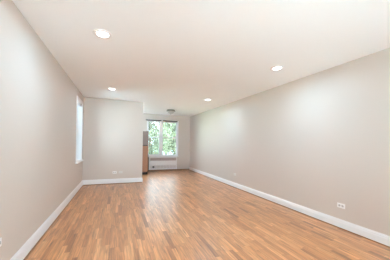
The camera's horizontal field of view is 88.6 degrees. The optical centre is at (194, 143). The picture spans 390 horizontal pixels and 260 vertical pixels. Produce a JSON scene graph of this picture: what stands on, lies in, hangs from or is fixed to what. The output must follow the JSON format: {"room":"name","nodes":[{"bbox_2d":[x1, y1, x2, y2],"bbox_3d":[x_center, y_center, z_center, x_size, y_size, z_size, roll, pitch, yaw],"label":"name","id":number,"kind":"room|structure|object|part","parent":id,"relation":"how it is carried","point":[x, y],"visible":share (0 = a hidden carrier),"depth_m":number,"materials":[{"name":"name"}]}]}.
{"room":"empty living room","nodes":[
{"label":"empty living room","id":0,"kind":"room"},
{"bbox_2d":[0,0,83,259],"bbox_3d":[-2.394,0.015,3.205,0.260,2.720,11.230,1,0,-21],"label":"wall","id":1,"kind":"structure","parent":0,"point":[39,170],"depth_m":2.30,"materials":[{"name":"beige paint"}]},
{"bbox_2d":[10,180,82,259],"bbox_3d":[-1.825,1.188,2.070,0.016,0.155,8.166,1,0,-21],"label":"baseboard","id":2,"kind":"structure","parent":1,"relation":"attached to","point":[30,243],"depth_m":2.69,"materials":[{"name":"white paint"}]},
{"bbox_2d":[75,96,82,163],"bbox_3d":[-3.131,-0.335,5.234,0.265,1.665,0.910,1,0,-21],"label":"window","id":3,"kind":"structure","parent":1,"relation":"in","point":[79,112],"depth_m":5.59,"materials":[{"name":"white paint"}]},
{"bbox_2d":[82,97,142,184],"bbox_3d":[-2.508,-0.046,6.238,1.724,2.600,0.146,1,0,-21],"label":"wall","id":4,"kind":"structure","parent":0,"point":[112,129],"depth_m":6.16,"materials":[{"name":"beige paint"}]},
{"bbox_2d":[83,182,140,185],"bbox_3d":[-2.495,1.245,6.166,1.677,0.018,0.014,1,0,-21],"label":"trim","id":5,"kind":"structure","parent":4,"relation":"attached to","point":[129,182],"depth_m":6.17,"materials":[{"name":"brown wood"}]},
{"bbox_2d":[143,113,189,168],"bbox_3d":[-2.282,0.018,9.134,4.248,2.720,0.260,1,0,-21],"label":"wall","id":6,"kind":"structure","parent":0,"point":[183,159],"depth_m":9.63,"materials":[{"name":"beige paint"}]},
{"bbox_2d":[147,119,178,156],"bbox_3d":[-1.505,-0.227,9.341,1.520,1.693,0.235,1,0,-21],"label":"window","id":7,"kind":"structure","parent":6,"relation":"in","point":[161,122],"depth_m":9.30,"materials":[{"name":"white paint"}]},
{"bbox_3d":[-1.899,-0.636,9.247,0.545,0.770,0.030,1,0,-21],"label":"sash","id":8,"kind":"part","parent":7,"relation":"part of","materials":[{"name":"clear glass"}]},
{"bbox_3d":[-1.900,0.134,9.214,0.545,0.850,0.030,1,0,-21],"label":"sash","id":9,"kind":"part","parent":7,"relation":"part of","materials":[{"name":"clear glass"}]},
{"bbox_3d":[-1.500,0.608,9.290,1.520,0.023,0.125,1,0,-21],"label":"sill","id":10,"kind":"part","parent":7,"relation":"part of","materials":[{"name":"white paint"}]},
{"bbox_3d":[-1.216,-0.623,9.512,0.710,0.770,0.030,1,0,-21],"label":"sash","id":11,"kind":"part","parent":7,"relation":"part of","materials":[{"name":"clear glass"}]},
{"bbox_3d":[-1.217,0.147,9.480,0.710,0.850,0.030,1,0,-21],"label":"sash","id":12,"kind":"part","parent":7,"relation":"part of","materials":[{"name":"clear glass"}]},
{"bbox_2d":[149,157,176,169],"bbox_3d":[-1.462,0.922,9.258,1.300,0.580,0.114,1,0,-21],"label":"radiator cover","id":13,"kind":"object","parent":6,"relation":"attached to","point":[171,161],"visible":1,"depth_m":9.24,"materials":[{"name":"metal"}]},
{"bbox_2d":[150,158,175,160],"bbox_3d":[-1.459,0.735,9.261,1.232,0.135,0.016,1,0,-21],"label":"grille","id":14,"kind":"object","parent":13,"relation":"attached to","point":[154,159],"depth_m":9.25,"materials":[{"name":"grey metal"}]},
{"bbox_2d":[150,165,175,168],"bbox_3d":[-1.466,1.097,9.261,1.232,0.150,0.016,1,0,-21],"label":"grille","id":15,"kind":"object","parent":13,"relation":"attached to","point":[151,166],"depth_m":9.26,"materials":[{"name":"metal"}]},
{"bbox_2d":[149,169,188,170],"bbox_3d":[-2.260,1.232,9.000,4.231,0.052,0.022,1,0,-21],"label":"trim","id":16,"kind":"structure","parent":6,"relation":"attached to","point":[162,169],"depth_m":9.35,"materials":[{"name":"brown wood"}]},
{"bbox_2d":[12,0,389,116],"bbox_3d":[-0.267,-1.406,4.023,4.768,0.200,11.230,1,0,-21],"label":"ceiling","id":17,"kind":"structure","parent":0,"point":[163,55],"depth_m":2.57,"materials":[{"name":"white paint"}]},
{"bbox_2d":[93,29,111,38],"bbox_3d":[-1.116,-1.317,2.415,0.216,0.010,0.216,1,0,-21],"label":"recessed light","id":18,"kind":"object","parent":17,"relation":"in","point":[100,33],"visible":1,"depth_m":2.40,"materials":[{"name":"white paint"}]},
{"bbox_2d":[167,109,174,113],"bbox_3d":[-0.955,-1.225,7.904,0.350,0.188,0.350,1,0,-21],"label":"ceiling lamp","id":19,"kind":"object","parent":17,"relation":"attached to","point":[170,111],"visible":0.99,"depth_m":7.79,"materials":[{"name":"silver metal"}]},
{"bbox_2d":[270,66,283,70],"bbox_3d":[1.394,-1.272,3.392,0.216,0.010,0.216,1,0,-21],"label":"recessed light","id":20,"kind":"object","parent":17,"relation":"in","point":[275,68],"visible":1,"depth_m":3.39,"materials":[{"name":"white"}]},
{"bbox_2d":[26,170,389,259],"bbox_3d":[-0.317,1.353,4.023,4.248,0.120,10.710,1,0,-21],"label":"floor","id":21,"kind":"structure","parent":0,"point":[170,214],"depth_m":3.06,"materials":[{"name":"brown wood"}]},
{"bbox_2d":[142,131,148,174],"bbox_3d":[-2.361,0.375,8.237,0.745,1.763,0.840,1,0,-21],"label":"cabinet","id":22,"kind":"object","parent":21,"relation":"on","point":[145,133],"visible":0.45,"depth_m":8.00,"materials":[{"name":"brown wood"}]},
{"bbox_3d":[-2.247,0.626,7.933,0.745,1.055,0.068,1,0,-21],"label":"door","id":23,"kind":"part","parent":22,"relation":"part of","materials":[{"name":"brown wood"}]},
{"bbox_3d":[-2.232,-0.210,7.933,0.745,0.553,0.068,1,0,-21],"label":"freezer door","id":24,"kind":"part","parent":22,"relation":"part of","materials":[{"name":"metal"}]},
{"bbox_2d":[189,48,389,235],"bbox_3d":[1.807,0.091,4.840,0.260,2.720,11.230,1,0,-21],"label":"wall","id":25,"kind":"structure","parent":0,"point":[318,141],"depth_m":3.57,"materials":[{"name":"beige paint"}]},
{"bbox_2d":[189,167,389,247],"bbox_3d":[1.657,1.259,4.790,0.016,0.140,10.710,1,0,-21],"label":"baseboard","id":26,"kind":"structure","parent":25,"relation":"attached to","point":[384,239],"depth_m":3.52,"materials":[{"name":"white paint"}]},
{"bbox_2d":[337,202,344,208],"bbox_3d":[2.303,0.985,3.151,0.010,0.074,0.118,1,0,-21],"label":"electrical outlet","id":27,"kind":"object","parent":25,"relation":"attached to","point":[340,205],"visible":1,"depth_m":3.15,"materials":[{"name":"white plastic"}]},
{"label":"outside","id":28,"kind":"structure","parent":0,"visible":0},
{"bbox_3d":[-6.187,5.288,43.239,100.000,0.200,54.990,1,0,-21],"label":"lawn","id":29,"kind":"structure","parent":28,"visible":0},
{"bbox_2d":[148,122,172,153],"bbox_3d":[-4.912,0.635,23.132,6.198,9.154,6.275,1,0,-16],"label":"leafy tree","id":30,"kind":"object","parent":29,"relation":"on","point":[153,149],"visible":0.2,"depth_m":22.61,"materials":[{"name":"green plant"}]},
{"bbox_2d":[150,123,175,153],"bbox_3d":[-1.032,0.961,19.344,5.622,8.641,5.687,1,0,-41],"label":"leafy tree","id":31,"kind":"object","parent":29,"relation":"on","point":[169,128],"visible":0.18,"depth_m":18.36,"materials":[{"name":"green plant"}]}
]}

